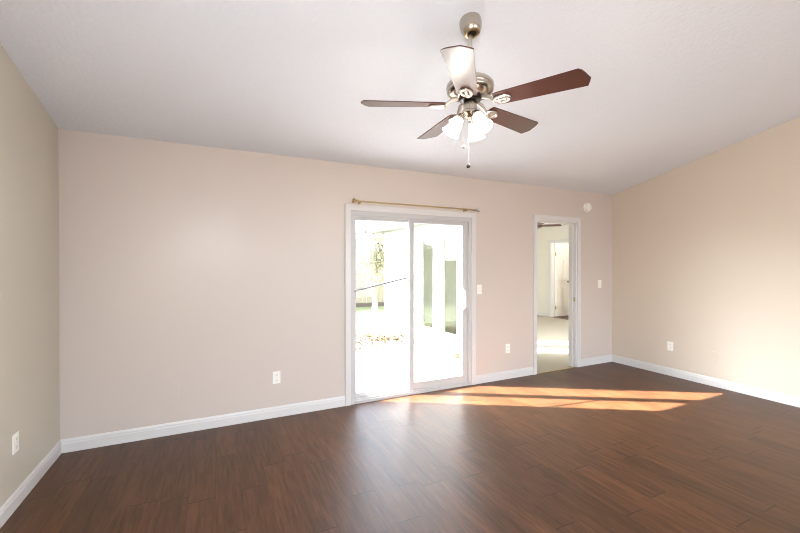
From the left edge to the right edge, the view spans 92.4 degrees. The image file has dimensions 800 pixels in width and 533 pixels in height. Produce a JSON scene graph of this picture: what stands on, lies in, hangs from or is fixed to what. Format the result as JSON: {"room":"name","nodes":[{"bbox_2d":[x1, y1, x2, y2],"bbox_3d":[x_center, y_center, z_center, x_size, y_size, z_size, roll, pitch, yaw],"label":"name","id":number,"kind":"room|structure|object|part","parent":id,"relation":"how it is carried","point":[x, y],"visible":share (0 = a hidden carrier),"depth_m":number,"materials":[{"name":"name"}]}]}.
{"room":"empty living room","nodes":[
{"label":"empty living room","id":0,"kind":"room"},
{"bbox_2d":[0,43,59,506],"bbox_3d":[-0.846,-0.729,-0.868,0.120,4.568,8.620,0,0,-26],"label":"wall","id":1,"kind":"structure","parent":0,"point":[29,182],"depth_m":2.44,"materials":[{"name":"beige paint"}]},
{"bbox_2d":[12,431,18,454],"bbox_3d":[-2.291,1.052,2.287,0.009,0.115,0.070,0,0,-26],"label":"electrical outlet","id":2,"kind":"object","parent":1,"relation":"attached to","point":[15,438],"visible":1,"depth_m":2.28,"materials":[{"name":"white plastic"}]},
{"bbox_2d":[0,440,60,528],"bbox_3d":[-0.786,1.404,-0.826,0.013,0.102,8.380,0,0,-26],"label":"baseboard","id":3,"kind":"structure","parent":1,"relation":"attached to","point":[11,504],"depth_m":2.42,"materials":[{"name":"white wood"}]},
{"bbox_2d":[58,129,611,439],"bbox_3d":[0.251,0.175,4.385,6.655,2.700,0.120,0,0,-26],"label":"wall","id":4,"kind":"structure","parent":0,"point":[213,272],"depth_m":3.47,"materials":[{"name":"beige paint"}]},
{"bbox_2d":[60,396,344,452],"bbox_3d":[-1.582,1.379,3.434,2.281,0.102,0.013,0,0,-26],"label":"baseboard","id":5,"kind":"structure","parent":4,"relation":"attached to","point":[154,431],"depth_m":3.33,"materials":[{"name":"white wood"}]},
{"bbox_2d":[273,371,279,383],"bbox_3d":[-1.169,1.052,3.634,0.070,0.115,0.009,0,0,-26],"label":"electrical outlet","id":6,"kind":"object","parent":4,"relation":"attached to","point":[276,375],"visible":1,"depth_m":3.63,"materials":[{"name":"white plastic"}]},
{"bbox_2d":[345,204,475,405],"bbox_3d":[0.147,0.404,4.330,1.634,2.083,0.153,0,0,-26],"label":"door","id":7,"kind":"structure","parent":4,"relation":"in","point":[467,221],"depth_m":4.28,"materials":[{"name":"white plastic"}]},
{"bbox_2d":[354,276,407,291],"bbox_3d":[-0.208,0.199,4.152,0.651,0.185,0.026,0,0,-26],"label":"bar","id":8,"kind":"object","parent":7,"relation":"attached to","point":[406,277],"visible":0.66,"depth_m":4.15,"materials":[{"name":"metal"}]},
{"bbox_3d":[-0.182,0.432,4.201,0.740,1.928,0.034,0,0,-26],"label":"fixed panel","id":9,"kind":"part","parent":7,"relation":"part of","materials":[{"name":"glass"}]},
{"bbox_3d":[0.451,0.429,4.455,0.791,1.926,0.032,0,0,-26],"label":"sliding panel","id":10,"kind":"part","parent":7,"relation":"part of","materials":[{"name":"glass"}]},
{"bbox_3d":[0.771,0.394,4.569,0.022,0.260,0.041,0,0,-26],"label":"handle","id":11,"kind":"part","parent":7,"relation":"part of","materials":[{"name":"white plastic"}]},
{"bbox_2d":[352,198,479,211],"bbox_3d":[0.229,-0.666,4.252,1.594,0.062,0.092,0,0,-26],"label":"curtain rod","id":12,"kind":"object","parent":4,"relation":"attached to","point":[354,200],"visible":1,"depth_m":4.17,"materials":[{"name":"gold metal"}]},
{"bbox_2d":[477,285,481,293],"bbox_3d":[0.966,0.278,4.656,0.070,0.115,0.016,0,0,-26],"label":"light switch","id":13,"kind":"object","parent":4,"relation":"attached to","point":[479,287],"visible":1,"depth_m":4.66,"materials":[{"name":"white plastic"}]},
{"bbox_2d":[476,367,532,383],"bbox_3d":[1.330,1.371,4.839,0.934,0.102,0.013,0,0,-26],"label":"baseboard","id":14,"kind":"structure","parent":4,"relation":"attached to","point":[484,378],"depth_m":4.82,"materials":[{"name":"white wood"}]},
{"bbox_2d":[505,344,509,352],"bbox_3d":[1.364,1.039,4.856,0.070,0.115,0.009,0,0,-26],"label":"electrical outlet","id":15,"kind":"object","parent":4,"relation":"attached to","point":[507,346],"visible":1,"depth_m":4.85,"materials":[{"name":"white plastic"}]},
{"bbox_2d":[537,367,575,373],"bbox_3d":[2.143,1.427,5.242,0.727,0.026,0.025,0,0,-26],"label":"trim","id":16,"kind":"structure","parent":4,"relation":"attached to","point":[570,367],"depth_m":5.21,"materials":[{"name":"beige wood"}]},
{"bbox_2d":[533,214,580,374],"bbox_3d":[2.122,0.368,5.277,0.879,2.103,0.144,0,0,-26],"label":"trim","id":17,"kind":"structure","parent":4,"relation":"attached to","point":[574,330],"depth_m":5.39,"materials":[{"name":"white wood"}]},
{"bbox_2d":[583,203,591,211],"bbox_3d":[2.679,-0.843,5.456,0.136,0.136,0.051,0,0,-26],"label":"smoke detector","id":18,"kind":"object","parent":4,"relation":"attached to","point":[587,207],"visible":1,"depth_m":5.44,"materials":[{"name":"white plastic"}]},
{"bbox_2d":[581,355,611,366],"bbox_3d":[2.855,1.367,5.575,0.695,0.102,0.013,0,0,-26],"label":"baseboard","id":19,"kind":"structure","parent":4,"relation":"attached to","point":[607,358],"depth_m":5.57,"materials":[{"name":"white wood"}]},
{"bbox_2d":[0,0,799,194],"bbox_3d":[2.119,-2.073,0.499,6.855,2.122,8.720,0,0,-26],"label":"ceiling","id":20,"kind":"structure","parent":0,"point":[673,84],"depth_m":2.71,"materials":[{"name":"white paint"}]},
{"bbox_2d":[361,12,590,167],"bbox_3d":[0.413,-1.047,2.350,1.249,0.888,1.222,0,0,-26],"label":"ceiling fan","id":21,"kind":"object","parent":20,"relation":"hanging from","point":[468,87],"visible":1,"depth_m":2.23,"materials":[{"name":"brown wood"}]},
{"bbox_3d":[0.016,-0.970,2.291,0.500,0.006,0.154,0,11,-2],"label":"blade","id":22,"kind":"part","parent":21,"relation":"part of","materials":[{"name":"brown wood"}]},
{"bbox_3d":[0.280,-0.972,2.687,0.154,0.006,0.500,-12,4,-20],"label":"blade","id":23,"kind":"part","parent":21,"relation":"part of","materials":[{"name":"brown wood"}]},
{"bbox_3d":[0.314,-0.841,2.313,0.124,0.137,0.111,0,0,-26],"label":"lamp shade","id":24,"kind":"part","parent":21,"relation":"part of","materials":[{"name":"white glass"}]},
{"bbox_3d":[0.312,-0.968,1.917,0.154,0.006,0.500,12,3,15],"label":"blade","id":25,"kind":"part","parent":21,"relation":"part of","materials":[{"name":"brown wood"}]},
{"bbox_3d":[0.420,-0.775,2.353,0.002,0.295,0.002,0,0,-26],"label":"pull chain","id":26,"kind":"part","parent":21,"relation":"part of","materials":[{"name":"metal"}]},
{"bbox_3d":[0.472,-0.841,2.404,0.121,0.137,0.112,0,0,-26],"label":"lamp shade","id":27,"kind":"part","parent":21,"relation":"part of","materials":[{"name":"white glass"}]},
{"bbox_3d":[0.473,-0.840,2.220,0.114,0.137,0.127,0,0,-26],"label":"lamp shade","id":28,"kind":"part","parent":21,"relation":"part of","materials":[{"name":"white glass"}]},
{"bbox_3d":[0.739,-0.972,2.558,0.500,0.006,0.154,0,-11,-38],"label":"blade","id":29,"kind":"part","parent":21,"relation":"part of","materials":[{"name":"brown wood"}]},
{"bbox_3d":[0.758,-0.969,2.083,0.500,0.006,0.154,0,-11,34],"label":"blade","id":30,"kind":"part","parent":21,"relation":"part of","materials":[{"name":"brown wood"}]},
{"bbox_2d":[0,315,799,532],"bbox_3d":[3.302,1.478,3.755,11.597,0.100,13.320,0,0,-26],"label":"floor","id":31,"kind":"structure","parent":0,"point":[608,447],"depth_m":2.74,"materials":[{"name":"brown wood"}]},
{"bbox_2d":[384,224,460,352],"bbox_3d":[0.642,0.209,7.095,0.120,2.800,4.420,0,0,-26],"label":"wall","id":32,"kind":"structure","parent":0,"point":[395,242],"depth_m":7.61,"materials":[{"name":"white paint"}]},
{"bbox_2d":[367,222,426,233],"bbox_3d":[0.374,-0.886,7.126,0.330,0.210,4.720,0,0,-26],"label":"trim","id":33,"kind":"structure","parent":32,"relation":"attached to","point":[378,227],"depth_m":8.27,"materials":[{"name":"white"}]},
{"bbox_2d":[420,238,432,330],"bbox_3d":[0.540,0.333,7.296,0.070,1.710,0.530,0,0,-26],"label":"trim","id":34,"kind":"structure","parent":32,"relation":"in","point":[431,239],"depth_m":7.50,"materials":[{"name":"white plastic"}]},
{"bbox_2d":[441,235,456,337],"bbox_3d":[0.874,0.337,6.602,0.070,1.710,0.530,0,0,-26],"label":"window","id":35,"kind":"structure","parent":32,"relation":"in","point":[448,237],"depth_m":6.81,"materials":[{"name":"white plastic"}]},
{"bbox_2d":[424,238,456,322],"bbox_3d":[1.878,0.142,10.078,4.700,2.700,0.120,0,0,-26],"label":"wall","id":36,"kind":"structure","parent":0,"point":[451,244],"depth_m":9.68,"materials":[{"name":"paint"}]},
{"bbox_2d":[537,224,568,312],"bbox_3d":[4.901,0.148,9.082,0.120,2.700,4.540,0,0,-26],"label":"wall","id":37,"kind":"structure","parent":0,"point":[544,234],"depth_m":10.72,"materials":[{"name":"beige paint"}]},
{"bbox_2d":[537,311,547,316],"bbox_3d":[4.006,1.337,10.792,0.013,0.102,0.455,0,0,-26],"label":"baseboard","id":38,"kind":"structure","parent":37,"relation":"attached to","point":[538,313],"depth_m":10.78,"materials":[{"name":"white wood"}]},
{"bbox_2d":[548,239,568,316],"bbox_3d":[4.318,0.337,10.268,0.144,2.108,0.736,0,0,-26],"label":"trim","id":39,"kind":"structure","parent":37,"relation":"attached to","point":[551,242],"depth_m":10.53,"materials":[{"name":"white wood"}]},
{"bbox_2d":[554,243,568,316],"bbox_3d":[4.526,0.367,10.660,0.612,2.020,0.096,0,0,-30],"label":"door","id":40,"kind":"structure","parent":37,"relation":"in","point":[561,250],"depth_m":10.65,"materials":[{"name":"white paint"}]},
{"bbox_2d":[612,116,799,396],"bbox_3d":[5.040,-0.745,1.972,0.120,4.568,8.620,0,0,-26],"label":"wall","id":41,"kind":"structure","parent":0,"point":[706,249],"depth_m":4.53,"materials":[{"name":"beige paint"}]},
{"bbox_2d":[667,341,672,350],"bbox_3d":[3.517,1.037,4.990,0.009,0.115,0.070,0,0,-26],"label":"electrical outlet","id":42,"kind":"object","parent":41,"relation":"attached to","point":[669,344],"visible":1,"depth_m":4.99,"materials":[{"name":"white plastic"}]},
{"bbox_2d":[612,355,799,407],"bbox_3d":[4.980,1.388,1.955,0.013,0.102,8.380,0,0,-26],"label":"baseboard","id":43,"kind":"structure","parent":41,"relation":"attached to","point":[787,399],"depth_m":4.54,"materials":[{"name":"white wood"}]},
{"bbox_3d":[2.758,-1.147,8.108,4.820,0.120,4.420,0,0,-26],"label":"ceiling","id":44,"kind":"structure","parent":0,"visible":0},
{"bbox_2d":[537,222,561,228],"bbox_3d":[2.647,-0.912,7.896,1.128,0.347,1.143,0,0,-26],"label":"ceiling fan","id":45,"kind":"object","parent":44,"relation":"hanging from","point":[539,225],"visible":0.16,"depth_m":7.76,"materials":[{"name":"brown metal"}]},
{"bbox_3d":[3.043,-0.833,7.778,0.445,0.006,0.154,0,-11,18],"label":"blade","id":46,"kind":"part","parent":45,"relation":"part of","materials":[{"name":"brown wood"}]},
{"label":"outside","id":47,"kind":"structure","parent":0,"visible":0},
{"bbox_2d":[356,335,460,391],"bbox_3d":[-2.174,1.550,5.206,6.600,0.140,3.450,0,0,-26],"label":"patio","id":48,"kind":"structure","parent":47,"point":[378,367],"depth_m":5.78,"materials":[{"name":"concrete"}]},
{"bbox_2d":[356,330,419,350],"bbox_3d":[-0.772,1.415,7.400,2.075,0.158,1.584,0,0,-26],"label":"dry leaves","id":49,"kind":"object","parent":48,"relation":"on","point":[385,339],"visible":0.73,"depth_m":7.42,"materials":[{"name":"brown plant"}]},
{"bbox_2d":[452,352,459,358],"bbox_3d":[0.902,1.432,6.195,0.100,0.085,0.090,0,0,-26],"label":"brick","id":50,"kind":"object","parent":48,"relation":"on","point":[455,355],"visible":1,"depth_m":6.16,"materials":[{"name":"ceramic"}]},
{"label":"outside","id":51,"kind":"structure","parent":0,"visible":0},
{"bbox_2d":[356,306,393,338],"bbox_3d":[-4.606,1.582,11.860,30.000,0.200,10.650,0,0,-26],"label":"lawn","id":52,"kind":"structure","parent":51,"point":[367,321],"depth_m":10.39,"materials":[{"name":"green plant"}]},
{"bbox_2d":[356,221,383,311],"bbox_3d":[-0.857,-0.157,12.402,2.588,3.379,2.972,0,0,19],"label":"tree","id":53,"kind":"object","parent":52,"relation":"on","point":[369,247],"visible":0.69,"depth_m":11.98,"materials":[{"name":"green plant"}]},
{"bbox_2d":[356,260,383,306],"bbox_3d":[-3.502,0.615,13.017,28.100,1.720,0.175,0,0,-26],"label":"wooden fence","id":54,"kind":"object","parent":52,"relation":"on","point":[363,297],"visible":0.04,"depth_m":14.06,"materials":[{"name":"beige wood"}]}
]}

